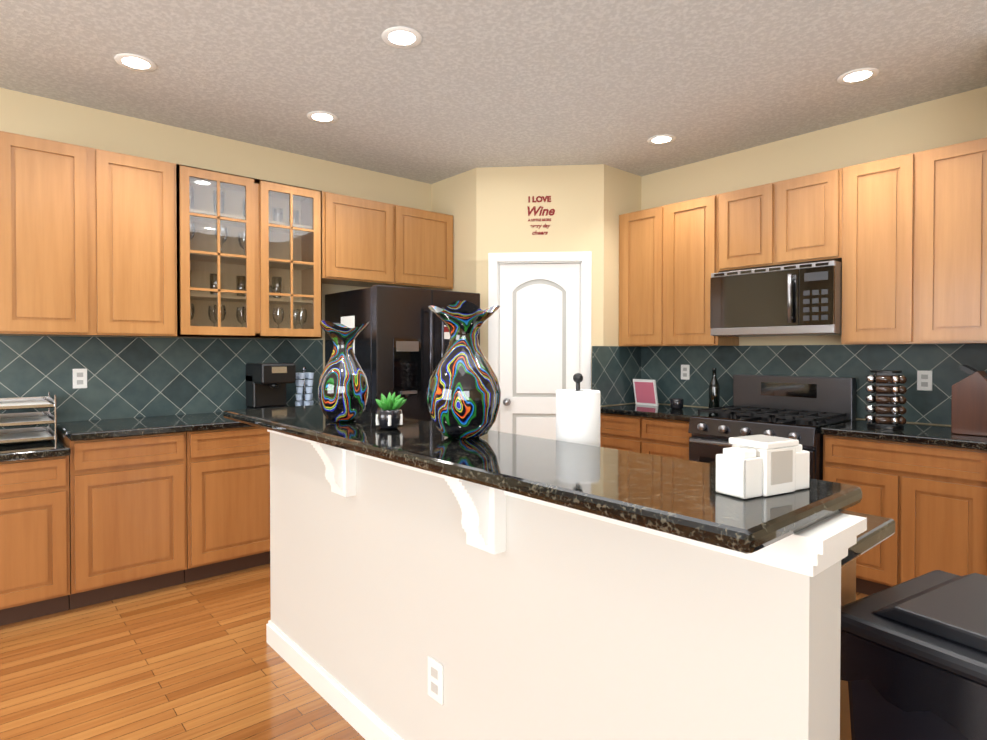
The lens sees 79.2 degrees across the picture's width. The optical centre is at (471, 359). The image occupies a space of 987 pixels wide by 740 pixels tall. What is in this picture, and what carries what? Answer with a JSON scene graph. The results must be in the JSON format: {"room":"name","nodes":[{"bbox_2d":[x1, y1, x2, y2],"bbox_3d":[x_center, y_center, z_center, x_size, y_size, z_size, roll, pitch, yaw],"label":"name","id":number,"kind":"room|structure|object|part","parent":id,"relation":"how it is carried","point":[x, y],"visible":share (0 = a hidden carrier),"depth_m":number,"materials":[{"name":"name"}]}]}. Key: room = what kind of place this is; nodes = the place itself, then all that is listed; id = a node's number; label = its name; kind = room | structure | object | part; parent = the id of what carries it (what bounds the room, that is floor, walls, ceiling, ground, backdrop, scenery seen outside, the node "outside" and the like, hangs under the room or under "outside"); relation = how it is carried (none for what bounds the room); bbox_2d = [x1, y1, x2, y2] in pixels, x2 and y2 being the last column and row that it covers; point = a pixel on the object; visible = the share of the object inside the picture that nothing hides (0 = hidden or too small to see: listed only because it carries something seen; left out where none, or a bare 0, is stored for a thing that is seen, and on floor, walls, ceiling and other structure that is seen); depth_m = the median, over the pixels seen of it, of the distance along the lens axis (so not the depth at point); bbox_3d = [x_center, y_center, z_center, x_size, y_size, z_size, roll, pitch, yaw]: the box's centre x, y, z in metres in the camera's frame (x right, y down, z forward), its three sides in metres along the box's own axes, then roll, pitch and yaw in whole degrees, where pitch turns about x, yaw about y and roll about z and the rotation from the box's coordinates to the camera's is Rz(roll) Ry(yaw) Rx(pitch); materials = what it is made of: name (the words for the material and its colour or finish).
{"room":"kitchen","nodes":[
{"label":"kitchen","id":0,"kind":"room"},
{"bbox_2d":[0,88,430,368],"bbox_3d":[-2.366,-0.110,3.559,7.820,2.780,0.120,-1,1,-40],"label":"wall","id":1,"kind":"structure","parent":0,"point":[21,113],"depth_m":3.94,"materials":[{"name":"beige paint"}]},
{"bbox_2d":[0,131,95,335],"bbox_3d":[-2.355,-0.653,3.266,0.430,1.032,0.326,-1,1,-40],"label":"upper cabinet","id":2,"kind":"object","parent":1,"relation":"attached to","point":[48,187],"depth_m":3.15,"materials":[{"name":"brown wood"}]},
{"bbox_2d":[96,149,191,337],"bbox_3d":[-1.998,-0.656,3.566,0.502,1.032,0.326,-1,1,-40],"label":"upper cabinet","id":3,"kind":"object","parent":1,"relation":"attached to","point":[97,242],"depth_m":3.44,"materials":[{"name":"brown wood"}]},
{"bbox_3d":[-1.401,-0.660,3.868,0.809,0.913,0.003,-1,1,-40],"label":"glass","id":4,"kind":"part","parent":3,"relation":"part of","materials":[{"name":"clear glass"}]},
{"bbox_2d":[0,335,322,429],"bbox_3d":[-2.380,0.146,3.466,3.275,0.566,0.010,-1,1,-40],"label":"backsplash","id":5,"kind":"structure","parent":1,"relation":"attached to","point":[130,377],"depth_m":3.72,"materials":[{"name":"tile"}]},
{"bbox_2d":[73,369,86,388],"bbox_3d":[-2.307,0.111,3.515,0.072,0.116,0.007,-1,1,-40],"label":"electrical outlet","id":6,"kind":"object","parent":5,"relation":"attached to","point":[79,378],"visible":1,"depth_m":3.51,"materials":[{"name":"white paint"}]},
{"bbox_2d":[300,191,403,286],"bbox_3d":[-0.885,-0.881,4.498,0.658,0.607,0.326,-1,1,-40],"label":"upper cabinet","id":7,"kind":"object","parent":1,"relation":"attached to","point":[345,240],"depth_m":4.33,"materials":[{"name":"brown wood"}]},
{"bbox_2d":[404,207,452,289],"bbox_3d":[-0.493,-0.885,4.827,0.659,0.607,0.326,-1,1,-40],"label":"upper cabinet","id":8,"kind":"object","parent":1,"relation":"attached to","point":[428,235],"depth_m":4.75,"materials":[{"name":"brown wood"}]},
{"bbox_2d":[0,563,868,739],"bbox_3d":[0.142,1.349,0.592,7.820,0.060,7.920,-1,1,-40],"label":"floor","id":9,"kind":"structure","parent":0,"point":[202,659],"depth_m":2.45,"materials":[{"name":"brown wood"}]},
{"bbox_2d":[0,456,75,625],"bbox_3d":[-2.409,0.882,3.051,0.532,0.810,0.598,-1,1,-40],"label":"base cabinet","id":10,"kind":"object","parent":9,"relation":"on","point":[38,513],"depth_m":2.92,"materials":[{"name":"brown wood"}]},
{"bbox_2d":[0,441,71,463],"bbox_3d":[-2.755,0.461,2.739,1.460,0.040,0.623,-1,1,-40],"label":"countertop","id":11,"kind":"structure","parent":10,"relation":"on","point":[35,450],"depth_m":2.91,"materials":[{"name":"black stone"}]},
{"bbox_2d":[0,392,56,443],"bbox_3d":[-2.387,0.309,3.162,0.280,0.250,0.340,-1,1,-40],"label":"paper tray","id":12,"kind":"object","parent":11,"relation":"on","point":[30,434],"visible":1,"depth_m":3.17,"materials":[{"name":"silver metal"}]},
{"bbox_2d":[44,428,207,607],"bbox_3d":[-1.994,0.842,3.400,0.702,0.880,0.598,-1,1,-40],"label":"base cabinet","id":13,"kind":"object","parent":9,"relation":"on","point":[92,512],"depth_m":3.20,"materials":[{"name":"brown wood"}]},
{"bbox_2d":[57,412,260,443],"bbox_3d":[-1.560,0.378,3.741,1.660,0.040,0.623,-1,1,-40],"label":"countertop","id":14,"kind":"structure","parent":13,"relation":"on","point":[116,429],"depth_m":3.34,"materials":[{"name":"black stone"}]},
{"bbox_2d":[246,363,295,408],"bbox_3d":[-1.337,0.189,3.970,0.230,0.330,0.302,-1,1,-40],"label":"coffee maker","id":15,"kind":"object","parent":14,"relation":"on","point":[266,385],"visible":0.77,"depth_m":3.91,"materials":[{"name":"black plastic"}]},
{"bbox_3d":[-1.285,0.182,3.909,0.140,0.274,0.142,-1,1,-40],"label":"trim","id":16,"kind":"part","parent":15,"relation":"part of","materials":[{"name":"black plastic"}]},
{"bbox_2d":[295,367,313,405],"bbox_3d":[-1.176,0.200,4.198,0.150,0.302,0.150,-1,1,-40],"label":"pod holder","id":17,"kind":"object","parent":14,"relation":"on","point":[300,389],"visible":0.81,"depth_m":4.16,"materials":[{"name":"silver metal"}]},
{"bbox_3d":[-1.176,0.200,4.198,0.150,0.302,0.150,-1,1,-40],"label":"frame","id":18,"kind":"part","parent":17,"relation":"part of","materials":[{"name":"silver metal"}]},
{"bbox_2d":[204,428,269,577],"bbox_3d":[-1.572,0.838,3.753,0.702,0.880,0.598,-1,1,-40],"label":"base cabinet","id":19,"kind":"object","parent":9,"relation":"on","point":[236,460],"depth_m":3.53,"materials":[{"name":"brown wood"}]},
{"bbox_2d":[325,285,479,420],"bbox_3d":[-0.499,0.383,4.493,0.908,1.770,0.822,-1,1,-40],"label":"fridge","id":20,"kind":"object","parent":9,"relation":"on","point":[401,342],"visible":0.38,"depth_m":4.10,"materials":[{"name":"black metal"}]},
{"bbox_3d":[-0.437,0.053,4.089,0.222,0.400,0.004,-1,1,-40],"label":"dispenser panel","id":21,"kind":"part","parent":20,"relation":"part of","materials":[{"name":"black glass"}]},
{"bbox_3d":[-0.256,0.138,4.202,0.745,1.012,0.068,-1,1,-40],"label":"handle","id":22,"kind":"part","parent":20,"relation":"part of","materials":[{"name":"black metal"}]},
{"bbox_2d":[253,413,894,739],"bbox_3d":[0.028,0.805,2.020,0.774,0.991,2.302,-1,1,-40],"label":"kitchen island","id":23,"kind":"object","parent":9,"relation":"on","point":[428,581],"depth_m":1.44,"materials":[{"name":"white paint"}]},
{"bbox_2d":[428,656,442,704],"bbox_3d":[-0.105,0.939,1.746,0.006,0.116,0.072,-1,1,-40],"label":"outlet plate","id":24,"kind":"object","parent":23,"relation":"attached to","point":[435,663],"depth_m":1.74,"materials":[{"name":"white paint"}]},
{"bbox_2d":[267,417,858,556],"bbox_3d":[-0.129,0.313,1.882,0.176,0.046,2.310,-1,1,-40],"label":"island countertop","id":25,"kind":"structure","parent":23,"relation":"on","point":[803,534],"depth_m":1.08,"materials":[{"name":"black stone"}]},
{"bbox_2d":[317,321,369,421],"bbox_3d":[-0.475,0.043,2.201,0.191,0.367,0.193,-1,1,-40],"label":"vase","id":26,"kind":"object","parent":25,"relation":"on","point":[343,390],"visible":1,"depth_m":2.14,"materials":[{"name":"multicoloured glass"}]},
{"bbox_2d":[375,392,406,429],"bbox_3d":[-0.270,0.169,1.995,0.110,0.120,0.108,-1,1,-40],"label":"plant","id":27,"kind":"object","parent":25,"relation":"on","point":[388,415],"visible":1,"depth_m":1.96,"materials":[{"name":"green plant"}]},
{"bbox_3d":[-0.275,0.197,1.990,0.092,0.066,0.092,-1,1,-40],"label":"pot","id":28,"kind":"part","parent":27,"relation":"part of","materials":[{"name":"black"}]},
{"bbox_2d":[426,301,500,438],"bbox_3d":[-0.021,0.033,1.792,0.230,0.399,0.227,-1,1,-40],"label":"vase","id":29,"kind":"object","parent":25,"relation":"on","point":[463,391],"visible":1,"depth_m":1.72,"materials":[{"name":"multicoloured glass"}]},
{"bbox_2d":[715,435,809,498],"bbox_3d":[0.539,0.193,1.099,0.184,0.096,0.080,0,1,-28],"label":"napkin holder","id":30,"kind":"object","parent":25,"relation":"on","point":[750,466],"visible":1,"depth_m":1.06,"materials":[{"name":"white plastic"}]},
{"bbox_2d":[556,373,599,446],"bbox_3d":[0.330,0.216,1.845,0.170,0.351,0.170,-1,1,-40],"label":"paper towel","id":31,"kind":"object","parent":23,"relation":"on","point":[578,415],"visible":0.65,"depth_m":1.79,"materials":[{"name":"white paper"}]},
{"bbox_2d":[600,415,627,450],"bbox_3d":[1.328,0.835,4.583,0.599,0.864,0.476,-1,1,-40],"label":"base cabinet","id":32,"kind":"object","parent":9,"relation":"on","point":[613,428],"depth_m":4.44,"materials":[{"name":"brown wood"}]},
{"bbox_2d":[628,415,691,459],"bbox_3d":[1.549,0.838,4.319,0.599,0.864,0.476,-1,1,-40],"label":"base cabinet","id":33,"kind":"object","parent":9,"relation":"on","point":[660,437],"depth_m":4.14,"materials":[{"name":"brown wood"}]},
{"bbox_2d":[600,403,707,422],"bbox_3d":[1.432,0.385,4.433,0.624,0.040,0.812,-1,1,-40],"label":"countertop","id":34,"kind":"structure","parent":33,"relation":"on","point":[661,411],"depth_m":4.29,"materials":[{"name":"black stone"}]},
{"bbox_2d":[633,379,657,405],"bbox_3d":[1.376,0.258,4.710,0.055,0.208,0.200,-1,1,-40],"label":"picture frame","id":35,"kind":"object","parent":34,"relation":"on","point":[645,391],"visible":1,"depth_m":4.70,"materials":[{"name":"white"}]},
{"bbox_2d":[670,398,683,408],"bbox_3d":[1.518,0.326,4.398,0.096,0.075,0.095,-1,1,-40],"label":"crock","id":36,"kind":"object","parent":34,"relation":"on","point":[676,403],"visible":1,"depth_m":4.36,"materials":[{"name":"black ceramic"}]},
{"bbox_2d":[709,368,719,407],"bbox_3d":[1.750,0.212,4.292,0.074,0.306,0.074,-1,1,-40],"label":"wine bottle","id":37,"kind":"object","parent":34,"relation":"on","point":[714,394],"visible":0.88,"depth_m":4.26,"materials":[{"name":"black glass"}]},
{"bbox_2d":[688,374,855,479],"bbox_3d":[1.881,0.695,3.781,0.743,1.165,0.752,-1,1,-40],"label":"range","id":38,"kind":"object","parent":9,"relation":"on","point":[803,410],"visible":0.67,"depth_m":3.77,"materials":[{"name":"black metal"}]},
{"bbox_2d":[823,435,986,594],"bbox_3d":[2.435,0.852,3.264,0.599,0.864,0.735,-1,1,-40],"label":"base cabinet","id":39,"kind":"object","parent":9,"relation":"on","point":[923,487],"depth_m":3.02,"materials":[{"name":"brown wood"}]},
{"bbox_2d":[821,420,986,450],"bbox_3d":[2.426,0.400,3.251,0.624,0.040,0.737,-1,1,-40],"label":"countertop","id":40,"kind":"structure","parent":39,"relation":"on","point":[926,435],"depth_m":3.11,"materials":[{"name":"black stone"}]},
{"bbox_2d":[865,370,906,428],"bbox_3d":[2.312,0.219,3.327,0.184,0.317,0.184,0,1,31],"label":"spice rack","id":41,"kind":"object","parent":40,"relation":"on","point":[885,399],"visible":1,"depth_m":3.26,"materials":[{"name":"black plastic"}]},
{"bbox_2d":[951,365,986,435],"bbox_3d":[2.611,0.204,3.017,0.143,0.354,0.260,-1,1,-40],"label":"knife block","id":42,"kind":"object","parent":40,"relation":"on","point":[969,406],"visible":0.98,"depth_m":3.02,"materials":[{"name":"brown wood"}]},
{"bbox_2d":[840,570,986,739],"bbox_3d":[1.098,0.911,1.252,0.500,0.795,0.420,0,1,-30],"label":"trash bin","id":43,"kind":"object","parent":9,"relation":"on","point":[913,658],"visible":0.9,"depth_m":1.20,"materials":[{"name":"black plastic"}]},
{"bbox_3d":[1.098,0.564,1.247,0.560,0.038,0.496,-1,1,-40],"label":"lid","id":44,"kind":"part","parent":43,"relation":"part of","materials":[{"name":"black plastic"}]},
{"bbox_2d":[0,0,986,183],"bbox_3d":[0.142,-1.491,0.555,7.820,0.060,7.920,-1,1,-40],"label":"ceiling","id":45,"kind":"structure","parent":0,"point":[464,86],"depth_m":3.08,"materials":[{"name":"white paint"}]},
{"bbox_2d":[114,53,156,71],"bbox_3d":[-1.683,-1.490,2.992,0.188,0.004,0.188,-1,1,-40],"label":"recessed light","id":46,"kind":"object","parent":45,"relation":"in","point":[135,62],"visible":1,"depth_m":2.99,"materials":[{"name":"white paint"}]},
{"bbox_2d":[307,111,337,122],"bbox_3d":[-0.920,-1.498,3.685,0.188,0.004,0.188,-1,1,-40],"label":"recessed light","id":47,"kind":"object","parent":45,"relation":"in","point":[321,117],"visible":1,"depth_m":3.68,"materials":[{"name":"white paint"}]},
{"bbox_2d":[382,26,421,47],"bbox_3d":[-0.320,-1.486,2.753,0.188,0.004,0.188,-1,1,-40],"label":"recessed light","id":48,"kind":"object","parent":45,"relation":"in","point":[401,37],"visible":1,"depth_m":2.75,"materials":[{"name":"white paint"}]},
{"bbox_2d":[647,134,675,144],"bbox_3d":[1.300,-1.504,4.074,0.188,0.004,0.188,-1,1,-40],"label":"recessed light","id":49,"kind":"object","parent":45,"relation":"in","point":[660,139],"visible":1,"depth_m":4.07,"materials":[{"name":"white paint"}]},
{"bbox_2d":[837,67,878,84],"bbox_3d":[2.034,-1.491,3.137,0.188,0.004,0.188,-1,1,-40],"label":"recessed light","id":50,"kind":"object","parent":45,"relation":"in","point":[856,76],"visible":1,"depth_m":3.13,"materials":[{"name":"white paint"}]},
{"bbox_2d":[431,164,640,406],"bbox_3d":[0.533,-0.129,5.067,1.200,2.780,1.300,-1,1,-40],"label":"wall","id":51,"kind":"structure","parent":0,"point":[486,208],"depth_m":4.68,"materials":[{"name":"beige paint"}]},
{"bbox_2d":[528,196,550,202],"bbox_3d":[0.535,-1.255,4.659,0.177,0.049,0.001,0,1,3],"label":"sign","id":52,"kind":"object","parent":51,"relation":"attached to","point":[548,198],"visible":1,"depth_m":4.66,"materials":[{"name":"red paint"}]},
{"bbox_2d":[499,263,579,439],"bbox_3d":[0.534,0.250,4.673,0.630,2.008,0.118,0,1,5],"label":"door","id":53,"kind":"structure","parent":51,"relation":"attached to","point":[538,338],"depth_m":4.70,"materials":[{"name":"white paint"}]},
{"bbox_3d":[0.280,0.336,4.696,0.083,0.060,0.083,-1,1,-40],"label":"pantry door knob","id":54,"kind":"part","parent":53,"relation":"part of","materials":[{"name":"silver metal"}]},
{"bbox_2d":[513,279,565,433],"bbox_3d":[0.538,0.249,4.725,0.626,2.004,0.023,0,1,5],"label":"molding","id":55,"kind":"structure","parent":53,"relation":"attached to","point":[537,281],"depth_m":4.71,"materials":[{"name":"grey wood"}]},
{"bbox_2d":[528,218,550,221],"bbox_3d":[0.533,-1.093,4.661,0.182,0.022,0.001,0,1,5],"label":"sign","id":56,"kind":"object","parent":51,"relation":"attached to","point":[548,219],"visible":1,"depth_m":4.66,"materials":[{"name":"red"}]},
{"bbox_2d":[488,251,591,431],"bbox_3d":[0.538,0.213,4.721,0.800,2.105,0.120,0,1,5],"label":"trim","id":57,"kind":"structure","parent":51,"relation":"attached to","point":[583,259],"depth_m":4.65,"materials":[{"name":"white paint"}]},
{"bbox_2d":[532,230,547,234],"bbox_3d":[0.538,-0.994,4.662,0.122,0.034,0.001,0,1,5],"label":"sign","id":58,"kind":"object","parent":51,"relation":"attached to","point":[539,233],"visible":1,"depth_m":4.66,"materials":[{"name":"red"}]},
{"bbox_2d":[531,224,549,228],"bbox_3d":[0.540,-1.043,4.661,0.161,0.040,0.001,0,1,3],"label":"sign","id":59,"kind":"object","parent":51,"relation":"attached to","point":[545,226],"visible":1,"depth_m":4.66,"materials":[{"name":"red paint"}]},
{"bbox_2d":[527,206,554,215],"bbox_3d":[0.547,-1.163,4.659,0.215,0.075,0.001,0,1,7],"label":"sign","id":60,"kind":"object","parent":51,"relation":"attached to","point":[538,209],"visible":1,"depth_m":4.66,"materials":[{"name":"red"}]},
{"bbox_2d":[592,346,640,405],"bbox_3d":[1.164,0.123,4.745,0.628,0.460,0.010,-1,1,-40],"label":"backsplash","id":61,"kind":"structure","parent":51,"relation":"attached to","point":[616,370],"depth_m":4.72,"materials":[{"name":"tile"}]},
{"bbox_2d":[641,86,986,425],"bbox_3d":[3.129,-0.102,3.003,0.120,2.780,7.800,-1,1,-40],"label":"wall","id":62,"kind":"structure","parent":0,"point":[949,120],"depth_m":3.88,"materials":[{"name":"beige paint"}]},
{"bbox_2d":[619,206,662,345],"bbox_3d":[1.419,-0.628,4.680,0.326,1.043,0.416,-1,1,-40],"label":"upper cabinet","id":63,"kind":"object","parent":62,"relation":"attached to","point":[640,232],"depth_m":4.58,"materials":[{"name":"brown wood"}]},
{"bbox_2d":[659,194,738,345],"bbox_3d":[1.684,-0.624,4.364,0.326,1.043,0.409,-1,1,-40],"label":"upper cabinet","id":64,"kind":"object","parent":62,"relation":"attached to","point":[690,227],"depth_m":4.27,"materials":[{"name":"brown wood"}]},
{"bbox_2d":[719,186,758,271],"bbox_3d":[1.963,-0.876,4.029,0.326,0.530,0.453,-1,1,-40],"label":"upper cabinet","id":65,"kind":"object","parent":62,"relation":"attached to","point":[738,209],"depth_m":3.99,"materials":[{"name":"brown wood"}]},
{"bbox_2d":[759,168,842,267],"bbox_3d":[2.160,-0.873,3.794,0.326,0.530,0.453,-1,1,-40],"label":"upper cabinet","id":66,"kind":"object","parent":62,"relation":"attached to","point":[801,218],"depth_m":3.69,"materials":[{"name":"brown wood"}]},
{"bbox_2d":[710,260,841,336],"bbox_3d":[2.007,-0.371,3.873,0.467,0.425,0.754,-1,1,-40],"label":"microwave","id":67,"kind":"object","parent":66,"relation":"attached to","point":[804,299],"visible":0.85,"depth_m":3.70,"materials":[{"name":"silver metal"}]},
{"bbox_3d":[1.941,-0.373,3.626,0.048,0.295,0.022,-1,1,-40],"label":"handle","id":68,"kind":"part","parent":67,"relation":"part of","materials":[{"name":"silver metal"}]},
{"bbox_2d":[641,344,986,424],"bbox_3d":[2.158,0.132,4.061,0.010,0.460,2.335,-1,1,-40],"label":"backsplash","id":69,"kind":"structure","parent":62,"relation":"attached to","point":[661,365],"depth_m":3.88,"materials":[{"name":"tile"}]},
{"bbox_2d":[681,365,689,379],"bbox_3d":[1.663,0.096,4.635,0.007,0.116,0.072,-1,1,-40],"label":"electrical outlet","id":70,"kind":"object","parent":69,"relation":"attached to","point":[685,372],"visible":1,"depth_m":4.63,"materials":[{"name":"white paint"}]},
{"bbox_2d":[917,370,931,390],"bbox_3d":[2.641,0.121,3.472,0.007,0.116,0.072,-1,1,-40],"label":"electrical outlet","id":71,"kind":"object","parent":69,"relation":"attached to","point":[924,380],"visible":1,"depth_m":3.47,"materials":[{"name":"white paint"}]},
{"bbox_2d":[839,157,894,344],"bbox_3d":[2.449,-0.612,3.454,0.326,1.043,0.441,-1,1,-40],"label":"upper cabinet","id":72,"kind":"object","parent":62,"relation":"attached to","point":[868,260],"depth_m":3.41,"materials":[{"name":"brown wood"}]},
{"bbox_2d":[895,138,986,343],"bbox_3d":[2.638,-0.609,3.229,0.326,1.043,0.449,-1,1,-40],"label":"upper cabinet","id":73,"kind":"object","parent":62,"relation":"attached to","point":[902,239],"depth_m":3.16,"materials":[{"name":"brown wood"}]}
]}

